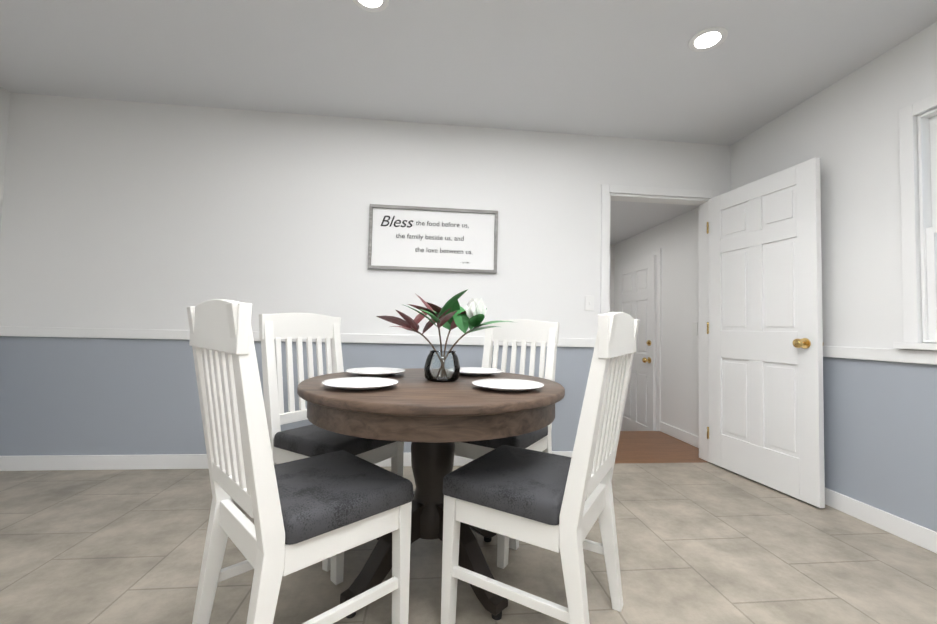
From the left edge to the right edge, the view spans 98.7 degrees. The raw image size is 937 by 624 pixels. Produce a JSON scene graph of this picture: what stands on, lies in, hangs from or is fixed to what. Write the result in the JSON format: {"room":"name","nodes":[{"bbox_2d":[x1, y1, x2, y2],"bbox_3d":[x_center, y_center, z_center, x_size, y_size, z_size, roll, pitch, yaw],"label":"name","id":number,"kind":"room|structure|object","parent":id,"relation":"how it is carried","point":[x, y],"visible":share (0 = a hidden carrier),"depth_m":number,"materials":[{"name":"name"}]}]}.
{"room":"dining room","nodes":[
{"label":"dining room","id":0,"kind":"room"},
{"bbox_2d":[0,87,10,231],"bbox_3d":[-2.818,-0.354,-0.613,0.120,2.490,6.530,2,-2,-6],"label":"wall","id":1,"kind":"structure","parent":0,"point":[4,105],"depth_m":2.65,"materials":[{"name":"paint"}]},
{"bbox_2d":[0,93,730,455],"bbox_3d":[-0.520,-0.151,2.959,5.420,2.490,0.120,2,-2,-6],"label":"wall","id":2,"kind":"structure","parent":0,"point":[134,215],"depth_m":2.81,"materials":[{"name":"paint"}]},
{"bbox_2d":[0,451,572,470],"bbox_3d":[-1.058,1.028,2.788,4.080,0.095,0.017,2,-2,-6],"label":"baseboard","id":3,"kind":"structure","parent":2,"relation":"attached to","point":[154,461],"depth_m":2.66,"materials":[{"name":"white paint"}]},
{"bbox_2d":[0,326,595,346],"bbox_3d":[-1.038,0.179,2.820,4.080,0.065,0.026,2,-2,-6],"label":"trim","id":4,"kind":"structure","parent":2,"relation":"attached to","point":[18,331],"depth_m":2.72,"materials":[{"name":"white paint"}]},
{"bbox_2d":[368,204,497,273],"bbox_3d":[-0.250,-0.528,2.927,0.930,0.463,0.028,2,-2,-6],"label":"sign frame","id":5,"kind":"object","parent":2,"relation":"attached to","point":[415,238],"visible":1,"depth_m":2.93,"materials":[{"name":"white"}]},
{"bbox_2d":[585,295,593,310],"bbox_3d":[0.912,-0.067,3.036,0.070,0.115,0.012,2,-2,-6],"label":"switch plate","id":6,"kind":"object","parent":2,"relation":"attached to","point":[589,302],"depth_m":3.03,"materials":[{"name":"white plastic"}]},
{"bbox_2d":[600,184,718,461],"bbox_3d":[1.464,0.093,3.153,0.960,2.110,0.156,2,-2,-6],"label":"door frame","id":7,"kind":"structure","parent":2,"relation":"attached to","point":[608,195],"depth_m":3.15,"materials":[{"name":"white paint"}]},
{"bbox_2d":[707,157,824,507],"bbox_3d":[1.980,0.117,2.723,0.202,2.025,0.802,2,-2,-6],"label":"kitchen door","id":8,"kind":"structure","parent":7,"relation":"attached to","point":[766,401],"depth_m":2.62,"materials":[{"name":"white paint"}]},
{"bbox_2d":[0,431,936,623],"bbox_3d":[-0.322,1.168,0.644,5.420,0.330,8.640,2,-2,-6],"label":"floor","id":9,"kind":"structure","parent":0,"point":[705,543],"depth_m":1.71,"materials":[{"name":"tile"}]},
{"bbox_2d":[187,299,412,623],"bbox_3d":[-0.523,0.500,1.254,0.474,1.046,0.552,-1,-3,44],"label":"chair","id":10,"kind":"object","parent":9,"relation":"on","point":[309,511],"visible":1,"depth_m":1.12,"materials":[{"name":"white wood"}]},
{"bbox_2d":[259,313,403,571],"bbox_3d":[-0.661,0.526,1.956,0.552,1.046,0.474,0,-3,31],"label":"chair","id":11,"kind":"object","parent":9,"relation":"on","point":[303,442],"visible":0.48,"depth_m":1.92,"materials":[{"name":"white wood"}]},
{"bbox_2d":[297,368,564,619],"bbox_3d":[-0.147,0.665,1.637,1.040,0.765,1.040,2,-2,-6],"label":"table","id":12,"kind":"object","parent":9,"relation":"on","point":[432,421],"visible":0.88,"depth_m":1.34,"materials":[{"name":"brown wood"}]},
{"bbox_2d":[322,377,397,389],"bbox_3d":[-0.384,0.258,1.434,0.264,0.020,0.264,2,-2,-6],"label":"plate","id":13,"kind":"object","parent":12,"relation":"on","point":[360,383],"visible":1,"depth_m":1.46,"materials":[{"name":"white ceramic"}]},
{"bbox_2d":[346,367,404,375],"bbox_3d":[-0.420,0.273,1.825,0.264,0.020,0.264,2,-2,-6],"label":"plate","id":14,"kind":"object","parent":12,"relation":"on","point":[375,371],"visible":1,"depth_m":1.85,"materials":[{"name":"white ceramic"}]},
{"bbox_2d":[424,350,459,381],"bbox_3d":[-0.109,0.223,1.679,0.152,0.122,0.152,2,-2,-6],"label":"vase","id":15,"kind":"object","parent":12,"relation":"on","point":[429,376],"visible":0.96,"depth_m":1.64,"materials":[{"name":"clear glass"}]},
{"bbox_2d":[377,289,510,377],"bbox_3d":[-0.089,0.092,1.691,0.584,0.363,0.481,2,-2,-6],"label":"flower arrangement","id":16,"kind":"object","parent":15,"relation":"in","point":[450,314],"visible":0.92,"depth_m":1.66,"materials":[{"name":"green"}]},
{"bbox_2d":[448,367,502,375],"bbox_3d":[0.033,0.288,1.936,0.264,0.020,0.264,2,-2,-6],"label":"plate","id":17,"kind":"object","parent":12,"relation":"on","point":[474,371],"visible":0.75,"depth_m":1.97,"materials":[{"name":"white ceramic"}]},
{"bbox_2d":[472,379,543,391],"bbox_3d":[0.144,0.272,1.483,0.264,0.020,0.264,2,-2,-6],"label":"plate","id":18,"kind":"object","parent":12,"relation":"on","point":[512,385],"visible":1,"depth_m":1.51,"materials":[{"name":"white ceramic"}]},
{"bbox_2d":[454,319,559,549],"bbox_3d":[0.168,0.554,2.159,0.474,1.046,0.552,0,-3,31],"label":"chair","id":19,"kind":"object","parent":9,"relation":"on","point":[525,332],"visible":0.35,"depth_m":2.29,"materials":[{"name":"white wood"}]},
{"bbox_2d":[441,312,639,623],"bbox_3d":[0.261,0.524,1.398,0.552,1.046,0.474,0,-3,31],"label":"chair","id":20,"kind":"object","parent":9,"relation":"on","point":[529,496],"visible":1,"depth_m":1.25,"materials":[{"name":"white wood"}]},
{"bbox_2d":[0,0,936,145],"bbox_3d":[-0.159,-1.563,-0.232,5.420,0.080,6.650,2,-2,-6],"label":"ceiling","id":21,"kind":"structure","parent":0,"point":[636,69],"depth_m":2.24,"materials":[{"name":"white paint"}]},
{"bbox_2d":[352,0,388,11],"bbox_3d":[-0.452,-1.440,1.841,0.176,0.006,0.176,2,-2,-6],"label":"recessed light","id":22,"kind":"object","parent":21,"relation":"in","point":[373,5],"visible":1,"depth_m":1.88,"materials":[{"name":"white paint"}]},
{"bbox_2d":[688,27,727,51],"bbox_3d":[1.223,-1.392,2.060,0.176,0.006,0.176,2,-2,-6],"label":"recessed light","id":23,"kind":"object","parent":21,"relation":"in","point":[707,39],"visible":1,"depth_m":2.06,"materials":[{"name":"white paint"}]},
{"bbox_2d":[610,244,614,311],"bbox_3d":[1.135,0.293,5.113,1.430,2.360,0.120,2,-2,-6],"label":"wall","id":24,"kind":"structure","parent":0,"point":[612,256],"depth_m":5.16,"materials":[{"name":"white paint"}]},
{"bbox_2d":[610,201,697,243],"bbox_3d":[1.258,-0.963,4.235,1.670,0.080,1.990,2,-2,-6],"label":"ceiling","id":25,"kind":"structure","parent":0,"point":[628,220],"depth_m":3.88,"materials":[{"name":"white paint"}]},
{"bbox_2d":[614,22,936,531],"bbox_3d":[2.343,-0.044,0.964,0.120,2.740,8.640,2,-2,-6],"label":"wall","id":26,"kind":"structure","parent":0,"point":[880,435],"depth_m":2.24,"materials":[{"name":"paint"}]},
{"bbox_2d":[618,255,656,430],"bbox_3d":[1.845,0.440,4.536,0.117,2.035,0.790,2,-2,-6],"label":"front door","id":27,"kind":"structure","parent":26,"relation":"in","point":[637,289],"depth_m":4.38,"materials":[{"name":"white paint"}]},
{"bbox_2d":[617,249,660,430],"bbox_3d":[1.899,0.417,4.542,0.018,2.100,0.920,2,-2,-6],"label":"door frame","id":28,"kind":"structure","parent":26,"relation":"attached to","point":[657,252],"depth_m":4.12,"materials":[{"name":"white paint"}]},
{"bbox_2d":[660,422,698,447],"bbox_3d":[1.973,1.134,3.641,0.014,0.095,0.829,2,-2,-6],"label":"baseboard","id":29,"kind":"structure","parent":26,"relation":"attached to","point":[689,438],"depth_m":3.72,"materials":[{"name":"white paint"}]},
{"bbox_2d":[692,322,697,335],"bbox_3d":[2.010,0.151,3.573,0.006,0.115,0.070,2,-2,-6],"label":"switch plate","id":30,"kind":"object","parent":26,"relation":"attached to","point":[694,325],"depth_m":3.56,"materials":[{"name":"white plastic"}]},
{"bbox_2d":[823,346,936,364],"bbox_3d":[2.158,0.219,2.015,0.022,0.065,2.228,2,-2,-6],"label":"trim","id":31,"kind":"structure","parent":26,"relation":"attached to","point":[907,356],"depth_m":2.08,"materials":[{"name":"white paint"}]},
{"bbox_2d":[825,488,936,553],"bbox_3d":[2.139,1.068,1.991,0.020,0.095,2.250,2,-2,-6],"label":"baseboard","id":32,"kind":"structure","parent":26,"relation":"attached to","point":[917,534],"depth_m":2.06,"materials":[{"name":"white paint"}]},
{"bbox_2d":[894,93,936,349],"bbox_3d":[2.386,-0.487,0.310,0.150,1.207,3.485,2,-2,-6],"label":"window","id":33,"kind":"structure","parent":26,"relation":"in","point":[927,142],"depth_m":1.96,"materials":[{"name":"white paint"}]}
]}

